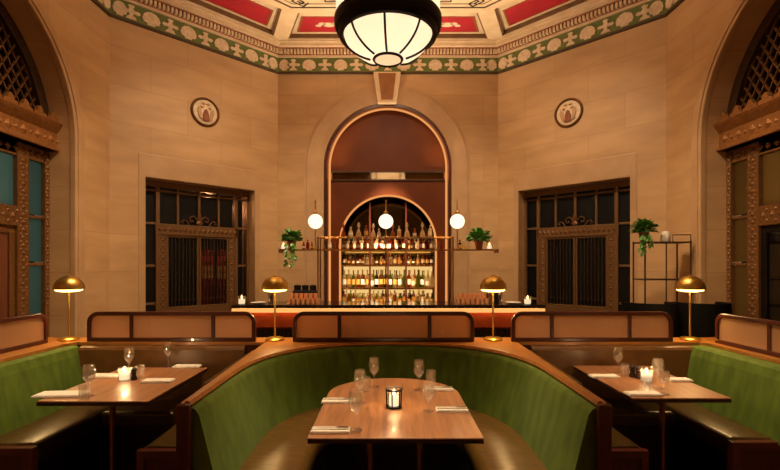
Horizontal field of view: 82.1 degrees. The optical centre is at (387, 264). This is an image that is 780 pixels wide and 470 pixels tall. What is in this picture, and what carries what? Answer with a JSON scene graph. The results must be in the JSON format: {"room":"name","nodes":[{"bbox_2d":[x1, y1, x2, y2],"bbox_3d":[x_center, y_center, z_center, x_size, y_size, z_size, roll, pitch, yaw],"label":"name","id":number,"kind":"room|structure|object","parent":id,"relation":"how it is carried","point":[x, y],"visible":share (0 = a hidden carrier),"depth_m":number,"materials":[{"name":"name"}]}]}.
{"room":"restaurant","nodes":[
{"label":"restaurant","id":0,"kind":"room"},
{"bbox_2d":[0,0,108,336],"bbox_3d":[-4.045,-1.200,3.750,0.450,5.700,4.980,0,0,0],"label":"wall","id":1,"kind":"structure","parent":0,"point":[82,27],"depth_m":5.57,"materials":[{"name":"stone"}]},
{"bbox_2d":[0,1,62,336],"bbox_3d":[-4.066,-0.675,3.935,0.288,4.650,3.030,0,0,0],"label":"arched window","id":2,"kind":"structure","parent":1,"relation":"in","point":[29,131],"depth_m":5.01,"materials":[{"name":"brown metal"}]},
{"bbox_2d":[21,0,84,336],"bbox_3d":[-3.805,-0.775,3.920,0.090,4.850,3.400,0,0,0],"label":"trim","id":3,"kind":"structure","parent":1,"relation":"attached to","point":[36,9],"depth_m":5.41,"materials":[{"name":"stone"}]},
{"bbox_2d":[109,17,277,310],"bbox_3d":[-3.051,-1.200,7.229,0.450,5.700,2.828,0,0,45],"label":"wall","id":4,"kind":"structure","parent":0,"point":[155,78],"depth_m":6.76,"materials":[{"name":"stone"}]},
{"bbox_2d":[146,180,248,310],"bbox_3d":[-3.066,0.190,7.246,0.145,2.920,1.720,0,0,45],"label":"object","id":5,"kind":"structure","parent":4,"relation":"in","point":[197,237],"depth_m":7.21,"materials":[{"name":"brown metal"}]},
{"bbox_2d":[171,237,193,306],"bbox_3d":[-3.234,0.110,7.059,0.032,1.080,0.362,0,0,45],"label":"grille","id":6,"kind":"object","parent":5,"relation":"attached to","point":[182,248],"depth_m":7.06,"materials":[{"name":"brown metal"}]},
{"bbox_2d":[203,239,224,304],"bbox_3d":[-2.880,0.110,7.414,0.032,1.080,0.362,0,0,45],"label":"grille","id":7,"kind":"object","parent":5,"relation":"attached to","point":[213,249],"depth_m":7.42,"materials":[{"name":"brown metal"}]},
{"bbox_2d":[139,152,259,310],"bbox_3d":[-2.895,0.020,7.075,0.029,3.260,1.900,0,0,45],"label":"trim","id":8,"kind":"structure","parent":4,"relation":"attached to","point":[151,166],"depth_m":6.87,"materials":[{"name":"stone"}]},
{"bbox_2d":[190,97,219,126],"bbox_3d":[-2.868,-2.410,7.053,0.052,0.461,0.461,0,0,45],"label":"medallion","id":9,"kind":"object","parent":4,"relation":"attached to","point":[204,111],"visible":1,"depth_m":7.04,"materials":[{"name":"brown metal"}]},
{"bbox_2d":[278,74,497,300],"bbox_3d":[0.000,-1.200,8.225,4.128,5.700,0.450,0,0,0],"label":"wall","id":10,"kind":"structure","parent":0,"point":[472,99],"depth_m":8.00,"materials":[{"name":"stone"}]},
{"bbox_2d":[304,72,469,300],"bbox_3d":[-0.016,-0.875,7.935,2.970,5.050,0.170,0,0,0],"label":"trim","id":11,"kind":"structure","parent":10,"relation":"attached to","point":[386,89],"depth_m":7.98,"materials":[{"name":"stone"}]},
{"bbox_2d":[91,0,684,73],"bbox_3d":[0.000,-3.562,3.750,7.680,0.315,8.540,0,0,0],"label":"trim","id":12,"kind":"structure","parent":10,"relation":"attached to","point":[135,13],"depth_m":7.26,"materials":[{"name":"beige paint"}]},
{"bbox_2d":[133,0,642,54],"bbox_3d":[0.000,-3.772,3.750,7.680,0.105,8.540,0,0,0],"label":"trim","id":13,"kind":"structure","parent":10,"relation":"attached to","point":[157,4],"depth_m":7.38,"materials":[{"name":"beige paint"}]},
{"bbox_2d":[325,104,450,300],"bbox_3d":[0.000,-0.613,8.345,2.250,4.525,0.790,0,0,0],"label":"alcove","id":14,"kind":"object","parent":10,"relation":"in","point":[393,153],"visible":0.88,"depth_m":8.14,"materials":[{"name":"brown paint"}]},
{"bbox_2d":[342,270,345,286],"bbox_3d":[-0.812,0.253,8.339,0.072,0.323,0.070,0,0,0],"label":"bottle","id":15,"kind":"object","parent":14,"relation":"on","point":[344,275],"visible":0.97,"depth_m":8.31,"materials":[{"name":"clear glass"}]},
{"bbox_2d":[347,270,350,286],"bbox_3d":[-0.732,0.251,8.352,0.073,0.327,0.071,0,0,0],"label":"bottle","id":16,"kind":"object","parent":14,"relation":"on","point":[348,275],"visible":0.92,"depth_m":8.32,"materials":[{"name":"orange glass"}]},
{"bbox_2d":[356,270,359,286],"bbox_3d":[-0.558,0.255,8.337,0.070,0.318,0.069,0,0,0],"label":"bottle","id":17,"kind":"object","parent":14,"relation":"on","point":[357,276],"visible":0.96,"depth_m":8.32,"materials":[{"name":"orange glass"}]},
{"bbox_2d":[361,270,364,286],"bbox_3d":[-0.474,0.251,8.351,0.072,0.326,0.071,0,0,0],"label":"bottle","id":18,"kind":"object","parent":14,"relation":"on","point":[362,275],"visible":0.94,"depth_m":8.32,"materials":[{"name":"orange glass"}]},
{"bbox_2d":[366,270,368,286],"bbox_3d":[-0.383,0.252,8.348,0.072,0.324,0.070,0,0,0],"label":"bottle","id":19,"kind":"object","parent":14,"relation":"on","point":[367,275],"visible":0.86,"depth_m":8.32,"materials":[{"name":"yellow glass"}]},
{"bbox_2d":[375,270,378,286],"bbox_3d":[-0.212,0.254,8.338,0.071,0.319,0.069,0,0,0],"label":"bottle","id":20,"kind":"object","parent":14,"relation":"on","point":[376,275],"visible":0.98,"depth_m":8.31,"materials":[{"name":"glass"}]},
{"bbox_2d":[379,270,382,286],"bbox_3d":[-0.129,0.250,8.352,0.073,0.328,0.071,0,0,0],"label":"bottle","id":21,"kind":"object","parent":14,"relation":"on","point":[380,275],"visible":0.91,"depth_m":8.33,"materials":[{"name":"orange glass"}]},
{"bbox_2d":[341,251,434,251],"bbox_3d":[0.000,-0.263,8.437,1.760,0.034,0.446,0,0,0],"label":"shelf","id":22,"kind":"object","parent":14,"relation":"attached to","point":[341,251],"depth_m":8.21,"materials":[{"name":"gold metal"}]},
{"bbox_2d":[341,264,434,265],"bbox_3d":[0.000,0.007,8.437,1.760,0.034,0.446,0,0,0],"label":"shelf","id":23,"kind":"object","parent":14,"relation":"attached to","point":[341,264],"depth_m":8.21,"materials":[{"name":"gold metal"}]},
{"bbox_2d":[341,286,434,288],"bbox_3d":[0.000,0.432,8.437,1.760,0.034,0.446,0,0,0],"label":"shelf","id":24,"kind":"object","parent":14,"relation":"attached to","point":[342,287],"depth_m":8.21,"materials":[{"name":"gold metal"}]},
{"bbox_2d":[342,198,433,295],"bbox_3d":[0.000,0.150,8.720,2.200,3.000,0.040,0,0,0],"label":"shelving unit","id":25,"kind":"object","parent":14,"relation":"attached to","point":[395,206],"depth_m":8.70,"materials":[{"name":"brown wood"}]},
{"bbox_2d":[389,270,391,286],"bbox_3d":[0.040,0.256,8.342,0.070,0.316,0.068,0,0,0],"label":"bottle","id":26,"kind":"object","parent":14,"relation":"on","point":[390,276],"visible":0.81,"depth_m":8.32,"materials":[{"name":"green glass"}]},
{"bbox_2d":[393,270,396,286],"bbox_3d":[0.126,0.255,8.345,0.070,0.318,0.069,0,0,0],"label":"bottle","id":27,"kind":"object","parent":14,"relation":"on","point":[394,275],"visible":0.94,"depth_m":8.32,"materials":[{"name":"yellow glass"}]},
{"bbox_2d":[398,270,401,286],"bbox_3d":[0.218,0.255,8.352,0.070,0.317,0.069,0,0,0],"label":"bottle","id":28,"kind":"object","parent":14,"relation":"on","point":[399,275],"visible":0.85,"depth_m":8.33,"materials":[{"name":"clear glass"}]},
{"bbox_2d":[402,270,404,286],"bbox_3d":[0.302,0.252,8.339,0.071,0.325,0.069,0,0,0],"label":"bottle","id":29,"kind":"object","parent":14,"relation":"on","point":[403,276],"visible":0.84,"depth_m":8.31,"materials":[{"name":"green glass"}]},
{"bbox_2d":[407,270,410,286],"bbox_3d":[0.389,0.254,8.344,0.071,0.319,0.069,0,0,0],"label":"bottle","id":30,"kind":"object","parent":14,"relation":"on","point":[408,275],"visible":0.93,"depth_m":8.32,"materials":[{"name":"orange glass"}]},
{"bbox_2d":[416,270,419,286],"bbox_3d":[0.561,0.251,8.346,0.071,0.327,0.070,0,0,0],"label":"bottle","id":31,"kind":"object","parent":14,"relation":"on","point":[418,275],"visible":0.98,"depth_m":8.32,"materials":[{"name":"green glass"}]},
{"bbox_2d":[430,271,433,286],"bbox_3d":[0.819,0.261,8.351,0.067,0.307,0.065,0,0,0],"label":"bottle","id":32,"kind":"object","parent":14,"relation":"on","point":[431,276],"visible":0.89,"depth_m":8.33,"materials":[{"name":"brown glass"}]},
{"bbox_2d":[184,0,591,39],"bbox_3d":[0.000,-4.010,3.750,7.940,0.211,8.800,0,0,0],"label":"ceiling","id":33,"kind":"structure","parent":0,"point":[279,19],"depth_m":7.12,"materials":[{"name":"beige paint"}]},
{"bbox_2d":[334,0,441,68],"bbox_3d":[0.000,-2.841,3.920,0.960,2.137,0.960,0,0,0],"label":"pendant lantern","id":34,"kind":"object","parent":33,"relation":"hanging from","point":[382,33],"visible":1,"depth_m":3.67,"materials":[{"name":"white glass"}]},
{"bbox_2d":[91,461,684,469],"bbox_3d":[0.000,1.700,3.750,10.314,0.100,11.475,0,0,0],"label":"floor","id":35,"kind":"structure","parent":0,"point":[100,466],"depth_m":3.65,"materials":[{"name":"brown wood"}]},
{"bbox_2d":[36,367,207,469],"bbox_3d":[-1.955,1.275,3.450,0.740,0.750,0.980,0,0,0],"label":"dining table","id":36,"kind":"object","parent":35,"relation":"on","point":[111,392],"visible":0.98,"depth_m":3.19,"materials":[{"name":"brown wood"}]},
{"bbox_2d":[30,390,89,397],"bbox_3d":[-2.259,0.891,3.094,0.318,0.016,0.128,0,0,-3],"label":"napkin","id":37,"kind":"object","parent":36,"relation":"on","point":[73,393],"visible":0.97,"depth_m":3.06,"materials":[{"name":"white fabric"}]},
{"bbox_2d":[88,373,118,377],"bbox_3d":[-2.274,0.891,3.612,0.226,0.016,0.104,0,0,0],"label":"napkin","id":38,"kind":"object","parent":36,"relation":"on","point":[98,375],"visible":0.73,"depth_m":3.58,"materials":[{"name":"white fabric"}]},
{"bbox_2d":[118,367,130,379],"bbox_3d":[-2.060,0.847,3.502,0.092,0.104,0.092,0,0,0],"label":"candle holder","id":39,"kind":"object","parent":36,"relation":"on","point":[124,375],"visible":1,"depth_m":3.48,"materials":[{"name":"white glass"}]},
{"bbox_2d":[119,371,129,379],"bbox_3d":[-2.060,0.865,3.502,0.073,0.052,0.073,0,0,0],"label":"candle","id":40,"kind":"object","parent":39,"relation":"on","point":[124,375],"depth_m":3.47,"materials":[{"name":"white wax"}]},
{"bbox_2d":[130,367,136,380],"bbox_3d":[-1.986,0.848,3.502,0.048,0.102,0.048,0,0,0],"label":"pepper mill","id":41,"kind":"object","parent":36,"relation":"on","point":[133,369],"visible":1,"depth_m":3.49,"materials":[{"name":"brown wood"}]},
{"bbox_2d":[140,378,175,382],"bbox_3d":[-1.774,0.891,3.456,0.231,0.016,0.096,0,0,0],"label":"napkin","id":42,"kind":"object","parent":36,"relation":"on","point":[147,380],"visible":1,"depth_m":3.42,"materials":[{"name":"white fabric"}]},
{"bbox_2d":[172,364,201,367],"bbox_3d":[-1.773,0.891,3.952,0.229,0.016,0.096,0,0,0],"label":"napkin","id":43,"kind":"object","parent":36,"relation":"on","point":[176,365],"visible":1,"depth_m":3.94,"materials":[{"name":"white fabric"}]},
{"bbox_2d":[0,337,266,469],"bbox_3d":[-2.246,1.177,3.640,2.228,0.945,1.440,0,0,0],"label":"banquette","id":44,"kind":"object","parent":35,"relation":"on","point":[32,437],"visible":0.6,"depth_m":3.65,"materials":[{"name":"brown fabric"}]},
{"bbox_2d":[0,314,47,353],"bbox_3d":[-3.090,0.567,3.500,0.040,0.275,1.100,0,0,0],"label":"divider panel","id":45,"kind":"object","parent":44,"relation":"on","point":[25,331],"visible":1,"depth_m":3.78,"materials":[{"name":"brown wood"}]},
{"bbox_2d":[0,345,82,435],"bbox_3d":[-2.802,0.980,3.505,0.196,0.500,1.170,0,0,0],"label":"cushion","id":46,"kind":"object","parent":44,"relation":"on","point":[23,376],"depth_m":3.50,"materials":[{"name":"green fabric"}]},
{"bbox_2d":[52,274,84,340],"bbox_3d":[-2.998,0.395,4.210,0.252,0.617,0.252,0,0,0],"label":"table lamp","id":47,"kind":"object","parent":44,"relation":"on","point":[68,283],"visible":1,"depth_m":4.15,"materials":[{"name":"gold metal"}]},
{"bbox_2d":[55,289,82,291],"bbox_3d":[-2.998,0.240,4.210,0.232,0.026,0.232,0,0,0],"label":"diffuser","id":48,"kind":"object","parent":47,"relation":"attached to","point":[58,290],"depth_m":4.12,"materials":[{"name":"white glass"}]},
{"bbox_2d":[87,311,255,341],"bbox_3d":[-1.991,0.567,4.130,1.549,0.275,0.040,0,0,0],"label":"divider panel","id":49,"kind":"object","parent":44,"relation":"on","point":[102,326],"visible":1,"depth_m":4.12,"materials":[{"name":"brown wood"}]},
{"bbox_2d":[137,350,253,469],"bbox_3d":[-1.355,1.200,3.420,0.549,0.900,1.120,0,0,0],"label":"bench","id":50,"kind":"object","parent":35,"relation":"on","point":[160,454],"visible":0.3,"depth_m":2.91,"materials":[{"name":"brown leather"}]},
{"bbox_2d":[231,301,544,337],"bbox_3d":[0.005,1.090,6.271,4.160,1.120,0.698,0,0,0],"label":"bar counter","id":51,"kind":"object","parent":35,"relation":"on","point":[263,313],"depth_m":6.01,"materials":[{"name":"brown wood"}]},
{"bbox_2d":[268,292,273,302],"bbox_3d":[-1.620,0.426,6.200,0.081,0.205,0.080,0,0,0],"label":"cocktail shaker","id":52,"kind":"object","parent":51,"relation":"on","point":[270,294],"visible":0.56,"depth_m":6.17,"materials":[{"name":"metal"}]},
{"bbox_2d":[293,285,316,298],"bbox_3d":[-1.180,0.404,6.390,0.340,0.250,0.140,0,0,0],"label":"caddy","id":53,"kind":"object","parent":51,"relation":"on","point":[297,288],"visible":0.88,"depth_m":6.34,"materials":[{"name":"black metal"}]},
{"bbox_2d":[279,236,498,302],"bbox_3d":[0.010,0.064,6.410,3.100,0.930,0.242,0,0,0],"label":"rack","id":54,"kind":"object","parent":51,"relation":"on","point":[451,249],"visible":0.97,"depth_m":6.30,"materials":[{"name":"gold metal"}]},
{"bbox_2d":[279,227,303,268],"bbox_3d":[-1.376,-0.243,6.391,0.355,0.610,0.350,0,0,0],"label":"potted plant","id":55,"kind":"object","parent":54,"relation":"on","point":[289,236],"visible":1,"depth_m":6.31,"materials":[{"name":"green plant"}]},
{"bbox_2d":[308,200,322,248],"bbox_3d":[-1.030,-0.574,6.365,0.208,0.700,0.208,0,0,0],"label":"globe lamp","id":56,"kind":"object","parent":54,"relation":"on","point":[315,221],"visible":0.94,"depth_m":6.30,"materials":[{"name":"white glass"}]},
{"bbox_2d":[341,223,345,236],"bbox_3d":[-0.640,-0.497,6.422,0.072,0.199,0.074,0,0,-22],"label":"decanter","id":57,"kind":"object","parent":54,"relation":"on","point":[343,234],"visible":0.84,"depth_m":6.40,"materials":[{"name":"orange glass"}]},
{"bbox_2d":[356,222,360,236],"bbox_3d":[-0.420,-0.505,6.407,0.078,0.215,0.080,0,0,2],"label":"decanter","id":58,"kind":"object","parent":54,"relation":"on","point":[358,234],"visible":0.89,"depth_m":6.38,"materials":[{"name":"clear glass"}]},
{"bbox_2d":[379,200,392,248],"bbox_3d":[-0.030,-0.574,6.365,0.208,0.700,0.208,0,0,0],"label":"globe lamp","id":59,"kind":"object","parent":54,"relation":"on","point":[385,221],"visible":0.92,"depth_m":6.30,"materials":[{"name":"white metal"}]},
{"bbox_2d":[279,249,498,250],"bbox_3d":[0.010,-0.214,6.410,3.100,0.017,0.220,0,0,0],"label":"shelf","id":60,"kind":"object","parent":54,"relation":"attached to","point":[279,249],"depth_m":6.30,"materials":[{"name":"gold metal"}]},
{"bbox_2d":[404,222,409,236],"bbox_3d":[0.270,-0.504,6.383,0.078,0.214,0.080,0,0,23],"label":"decanter","id":61,"kind":"object","parent":54,"relation":"on","point":[406,234],"visible":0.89,"depth_m":6.37,"materials":[{"name":"clear glass"}]},
{"bbox_2d":[420,222,424,236],"bbox_3d":[0.490,-0.503,6.386,0.079,0.213,0.077,0,0,-37],"label":"decanter","id":62,"kind":"object","parent":54,"relation":"on","point":[422,234],"visible":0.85,"depth_m":6.37,"materials":[{"name":"clear glass"}]},
{"bbox_2d":[450,200,464,248],"bbox_3d":[0.985,-0.574,6.365,0.208,0.700,0.208,0,0,0],"label":"globe lamp","id":63,"kind":"object","parent":54,"relation":"on","point":[457,221],"visible":0.97,"depth_m":6.30,"materials":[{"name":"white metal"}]},
{"bbox_2d":[465,227,492,248],"bbox_3d":[1.300,-0.387,6.402,0.423,0.325,0.319,0,0,0],"label":"potted plant","id":64,"kind":"object","parent":54,"relation":"on","point":[478,234],"visible":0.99,"depth_m":6.35,"materials":[{"name":"green plant"}]},
{"bbox_2d":[487,292,491,302],"bbox_3d":[1.420,0.415,6.200,0.090,0.228,0.089,0,0,0],"label":"cocktail shaker","id":65,"kind":"object","parent":51,"relation":"on","point":[489,294],"visible":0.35,"depth_m":6.17,"materials":[{"name":"metal"}]},
{"bbox_2d":[486,292,497,301],"bbox_3d":[1.500,0.434,6.400,0.220,0.190,0.160,0,0,0],"label":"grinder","id":66,"kind":"object","parent":51,"relation":"on","point":[495,293],"visible":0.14,"depth_m":6.32,"materials":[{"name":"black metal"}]},
{"bbox_2d":[497,292,502,302],"bbox_3d":[1.550,0.438,6.200,0.072,0.182,0.071,0,0,0],"label":"cocktail shaker","id":67,"kind":"object","parent":51,"relation":"on","point":[499,295],"visible":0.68,"depth_m":6.17,"materials":[{"name":"metal"}]},
{"bbox_2d":[176,337,611,469],"bbox_3d":[0.030,1.175,3.308,2.320,0.951,2.105,0,0,0],"label":"booth","id":68,"kind":"object","parent":35,"relation":"on","point":[261,412],"visible":0.8,"depth_m":3.20,"materials":[{"name":"green fabric"}]},
{"bbox_2d":[261,274,288,340],"bbox_3d":[-1.062,0.395,4.210,0.252,0.617,0.252,0,0,0],"label":"table lamp","id":69,"kind":"object","parent":68,"relation":"on","point":[274,283],"visible":1,"depth_m":4.14,"materials":[{"name":"gold metal"}]},
{"bbox_2d":[263,290,285,291],"bbox_3d":[-1.062,0.240,4.210,0.232,0.026,0.232,0,0,0],"label":"diffuser","id":70,"kind":"object","parent":69,"relation":"attached to","point":[263,290],"depth_m":4.12,"materials":[{"name":"white glass"}]},
{"bbox_2d":[293,311,473,341],"bbox_3d":[-0.042,0.567,4.130,1.669,0.275,0.040,0,0,0],"label":"divider panel","id":71,"kind":"object","parent":68,"relation":"on","point":[308,326],"visible":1,"depth_m":4.12,"materials":[{"name":"brown wood"}]},
{"bbox_2d":[479,274,506,340],"bbox_3d":[0.987,0.395,4.210,0.252,0.617,0.252,0,0,0],"label":"table lamp","id":72,"kind":"object","parent":68,"relation":"on","point":[492,283],"visible":1,"depth_m":4.14,"materials":[{"name":"gold metal"}]},
{"bbox_2d":[482,290,504,291],"bbox_3d":[0.987,0.240,4.210,0.232,0.026,0.232,0,0,0],"label":"diffuser","id":73,"kind":"object","parent":72,"relation":"attached to","point":[482,290],"depth_m":4.12,"materials":[{"name":"white glass"}]},
{"bbox_2d":[307,378,483,469],"bbox_3d":[0.040,1.275,2.950,0.920,0.750,1.240,0,0,0],"label":"dining table","id":74,"kind":"object","parent":35,"relation":"on","point":[378,424],"visible":0.93,"depth_m":2.66,"materials":[{"name":"brown wood"}]},
{"bbox_2d":[310,426,350,433],"bbox_3d":[-0.310,0.891,2.419,0.211,0.016,0.080,0,0,0],"label":"napkin","id":75,"kind":"object","parent":74,"relation":"on","point":[348,428],"visible":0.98,"depth_m":2.38,"materials":[{"name":"white fabric"}]},
{"bbox_2d":[313,426,348,427],"bbox_3d":[-0.310,0.881,2.434,0.190,0.003,0.022,0,0,0],"label":"fork","id":76,"kind":"object","parent":75,"relation":"on","point":[336,426],"visible":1,"depth_m":2.43,"materials":[{"name":"metal"}]},
{"bbox_2d":[321,398,354,403],"bbox_3d":[-0.326,0.891,2.946,0.217,0.016,0.088,0,0,0],"label":"napkin","id":77,"kind":"object","parent":74,"relation":"on","point":[323,401],"visible":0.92,"depth_m":2.91,"materials":[{"name":"white fabric"}]},
{"bbox_2d":[385,386,402,408],"bbox_3d":[0.038,0.839,2.836,0.108,0.120,0.108,0,0,0],"label":"candle holder","id":78,"kind":"object","parent":74,"relation":"on","point":[394,402],"visible":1,"depth_m":2.81,"materials":[{"name":"glass"}]},
{"bbox_2d":[389,395,398,406],"bbox_3d":[0.038,0.858,2.836,0.064,0.058,0.063,0,0,0],"label":"candle","id":79,"kind":"object","parent":78,"relation":"on","point":[393,399],"depth_m":2.81,"materials":[{"name":"white wax"}]},
{"bbox_2d":[425,387,453,390],"bbox_3d":[0.368,0.891,3.232,0.202,0.016,0.080,0,0,0],"label":"napkin","id":80,"kind":"object","parent":74,"relation":"on","point":[426,389],"visible":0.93,"depth_m":3.19,"materials":[{"name":"white fabric"}]},
{"bbox_2d":[435,406,468,412],"bbox_3d":[0.395,0.891,2.762,0.197,0.016,0.080,0,0,0],"label":"napkin","id":81,"kind":"object","parent":74,"relation":"on","point":[437,410],"visible":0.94,"depth_m":2.73,"materials":[{"name":"white fabric"}]},
{"bbox_2d":[530,350,648,469],"bbox_3d":[1.415,1.200,3.420,0.549,0.900,1.120,0,0,0],"label":"bench","id":82,"kind":"object","parent":35,"relation":"on","point":[626,455],"visible":0.24,"depth_m":2.91,"materials":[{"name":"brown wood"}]},
{"bbox_2d":[518,337,779,469],"bbox_3d":[2.277,1.177,3.640,2.166,0.945,1.440,0,0,0],"label":"banquette","id":83,"kind":"object","parent":35,"relation":"on","point":[743,433],"visible":0.65,"depth_m":3.62,"materials":[{"name":"green fabric"}]},
{"bbox_2d":[511,311,672,341],"bbox_3d":[1.876,0.567,4.130,1.484,0.275,0.040,0,0,0],"label":"divider panel","id":84,"kind":"object","parent":83,"relation":"on","point":[526,326],"visible":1,"depth_m":4.12,"materials":[{"name":"brown wood"}]},
{"bbox_2d":[674,274,705,340],"bbox_3d":[2.838,0.395,4.210,0.252,0.617,0.252,0,0,0],"label":"table lamp","id":85,"kind":"object","parent":83,"relation":"on","point":[689,283],"visible":1,"depth_m":4.15,"materials":[{"name":"gold metal"}]},
{"bbox_2d":[676,289,703,291],"bbox_3d":[2.838,0.240,4.210,0.232,0.026,0.232,0,0,0],"label":"diffuser","id":86,"kind":"object","parent":85,"relation":"attached to","point":[683,290],"depth_m":4.12,"materials":[{"name":"white glass"}]},
{"bbox_2d":[687,345,779,445],"bbox_3d":[2.772,0.980,3.555,0.256,0.500,1.070,0,0,0],"label":"cushion","id":87,"kind":"object","parent":83,"relation":"on","point":[751,381],"depth_m":3.44,"materials":[{"name":"green fabric"}]},
{"bbox_2d":[715,314,779,357],"bbox_3d":[2.980,0.567,3.495,0.040,0.275,1.130,0,0,0],"label":"divider panel","id":88,"kind":"object","parent":83,"relation":"on","point":[758,335],"visible":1,"depth_m":3.69,"materials":[{"name":"brown wood"}]},
{"bbox_2d":[620,301,678,336],"bbox_3d":[2.880,1.031,4.912,0.559,1.241,0.485,0,0,0],"label":"tub chair","id":89,"kind":"object","parent":35,"relation":"on","point":[671,308],"visible":0.22,"depth_m":4.72,"materials":[{"name":"black fabric"}]},
{"bbox_2d":[573,366,731,469],"bbox_3d":[1.990,1.275,3.520,0.670,0.750,0.980,0,0,0],"label":"dining table","id":90,"kind":"object","parent":35,"relation":"on","point":[679,392],"visible":0.91,"depth_m":3.25,"materials":[{"name":"brown wood"}]},
{"bbox_2d":[588,374,619,377],"bbox_3d":[1.734,0.891,3.596,0.225,0.016,0.088,0,0,0],"label":"napkin","id":91,"kind":"object","parent":90,"relation":"on","point":[589,375],"visible":1,"depth_m":3.58,"materials":[{"name":"white fabric"}]},
{"bbox_2d":[629,364,635,377],"bbox_3d":[1.962,0.848,3.596,0.048,0.102,0.048,0,0,0],"label":"pepper mill","id":92,"kind":"object","parent":90,"relation":"on","point":[632,374],"visible":0.98,"depth_m":3.58,"materials":[{"name":"brown wood"}]},
{"bbox_2d":[635,365,641,378],"bbox_3d":[1.984,0.848,3.549,0.048,0.102,0.048,0,0,0],"label":"pepper mill","id":93,"kind":"object","parent":90,"relation":"on","point":[638,370],"visible":0.94,"depth_m":3.53,"materials":[{"name":"brown wood"}]},
{"bbox_2d":[623,391,662,395],"bbox_3d":[1.768,0.891,3.106,0.236,0.016,0.088,0,0,0],"label":"napkin","id":94,"kind":"object","parent":90,"relation":"on","point":[629,393],"visible":1,"depth_m":3.08,"materials":[{"name":"white fabric"}]},
{"bbox_2d":[640,368,652,381],"bbox_3d":[1.995,0.847,3.457,0.092,0.104,0.092,0,0,0],"label":"candle holder","id":95,"kind":"object","parent":90,"relation":"on","point":[647,377],"visible":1,"depth_m":3.43,"materials":[{"name":"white glass"}]},
{"bbox_2d":[641,373,651,381],"bbox_3d":[1.995,0.865,3.457,0.073,0.052,0.073,0,0,0],"label":"candle","id":96,"kind":"object","parent":95,"relation":"on","point":[647,377],"depth_m":3.43,"materials":[{"name":"white wax"}]},
{"bbox_2d":[665,377,693,381],"bbox_3d":[2.264,0.891,3.486,0.171,0.016,0.088,0,0,0],"label":"napkin","id":97,"kind":"object","parent":90,"relation":"on","point":[672,379],"visible":1,"depth_m":3.46,"materials":[{"name":"white fabric"}]},
{"bbox_2d":[632,234,691,303],"bbox_3d":[3.430,0.637,5.620,0.580,2.026,0.280,0,0,0],"label":"plant stand","id":98,"kind":"object","parent":35,"relation":"on","point":[672,241],"visible":0.45,"depth_m":5.48,"materials":[{"name":"brown metal"}]},
{"bbox_2d":[627,218,659,256],"bbox_3d":[3.192,-0.344,5.562,0.359,0.501,0.377,0,0,0],"label":"potted plant","id":99,"kind":"object","parent":98,"relation":"on","point":[643,227],"visible":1,"depth_m":5.52,"materials":[{"name":"green plant"}]},
{"bbox_2d":[632,278,679,279],"bbox_3d":[3.430,0.180,5.620,0.580,0.016,0.280,0,0,0],"label":"shelf","id":100,"kind":"object","parent":98,"relation":"attached to","point":[632,278],"depth_m":5.71,"materials":[{"name":"brown metal"}]},
{"bbox_2d":[632,241,691,243],"bbox_3d":[3.430,-0.280,5.620,0.580,0.016,0.280,0,0,0],"label":"shelf","id":101,"kind":"object","parent":98,"relation":"attached to","point":[655,242],"depth_m":5.48,"materials":[{"name":"brown metal"}]},
{"bbox_2d":[660,231,670,240],"bbox_3d":[3.470,-0.354,5.600,0.116,0.130,0.116,0,0,0],"label":"jar","id":102,"kind":"object","parent":98,"relation":"on","point":[664,235],"visible":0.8,"depth_m":5.56,"materials":[{"name":"white ceramic"}]},
{"bbox_2d":[672,301,731,336],"bbox_3d":[3.450,1.031,4.912,0.559,1.241,0.485,0,0,0],"label":"tub chair","id":103,"kind":"object","parent":35,"relation":"on","point":[703,316],"visible":0.29,"depth_m":4.73,"materials":[{"name":"black fabric"}]},
{"bbox_2d":[498,17,666,303],"bbox_3d":[3.051,-1.200,7.229,0.450,5.700,2.828,0,0,-45],"label":"wall","id":104,"kind":"structure","parent":0,"point":[619,80],"depth_m":6.82,"materials":[{"name":"stone"}]},
{"bbox_2d":[554,98,582,127],"bbox_3d":[2.844,-2.410,7.078,0.052,0.461,0.461,0,0,-45],"label":"medallion","id":105,"kind":"object","parent":104,"relation":"attached to","point":[569,111],"visible":1,"depth_m":7.06,"materials":[{"name":"brown metal"}]},
{"bbox_2d":[514,152,636,302],"bbox_3d":[2.876,0.020,7.095,0.032,3.260,1.945,0,0,-45],"label":"trim","id":106,"kind":"structure","parent":104,"relation":"attached to","point":[619,166],"depth_m":6.93,"materials":[{"name":"stone"}]},
{"bbox_2d":[524,180,629,310],"bbox_3d":[3.047,0.190,7.265,0.145,2.920,1.765,0,0,-45],"label":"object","id":107,"kind":"structure","parent":104,"relation":"in","point":[577,238],"depth_m":7.22,"materials":[{"name":"brown metal"}]},
{"bbox_2d":[550,239,570,304],"bbox_3d":[2.860,0.110,7.433,0.032,1.080,0.362,0,0,-45],"label":"grille","id":108,"kind":"object","parent":107,"relation":"attached to","point":[560,249],"depth_m":7.44,"materials":[{"name":"brown metal"}]},
{"bbox_2d":[580,237,602,306],"bbox_3d":[3.215,0.110,7.078,0.032,1.080,0.362,0,0,-45],"label":"grille","id":109,"kind":"object","parent":107,"relation":"attached to","point":[591,248],"depth_m":7.09,"materials":[{"name":"brown metal"}]},
{"bbox_2d":[667,0,775,303],"bbox_3d":[4.045,-1.200,3.750,0.450,5.700,4.980,0,0,0],"label":"wall","id":110,"kind":"structure","parent":0,"point":[693,27],"depth_m":5.57,"materials":[{"name":"stone"}]},
{"bbox_2d":[691,0,754,303],"bbox_3d":[3.805,-0.775,3.920,0.090,4.850,3.400,0,0,0],"label":"trim","id":111,"kind":"structure","parent":110,"relation":"attached to","point":[739,9],"depth_m":5.41,"materials":[{"name":"stone"}]},
{"bbox_2d":[713,0,779,320],"bbox_3d":[4.066,-0.675,3.905,0.288,4.650,3.030,0,0,0],"label":"arched window","id":112,"kind":"structure","parent":110,"relation":"in","point":[749,130],"depth_m":4.97,"materials":[{"name":"brown wood"}]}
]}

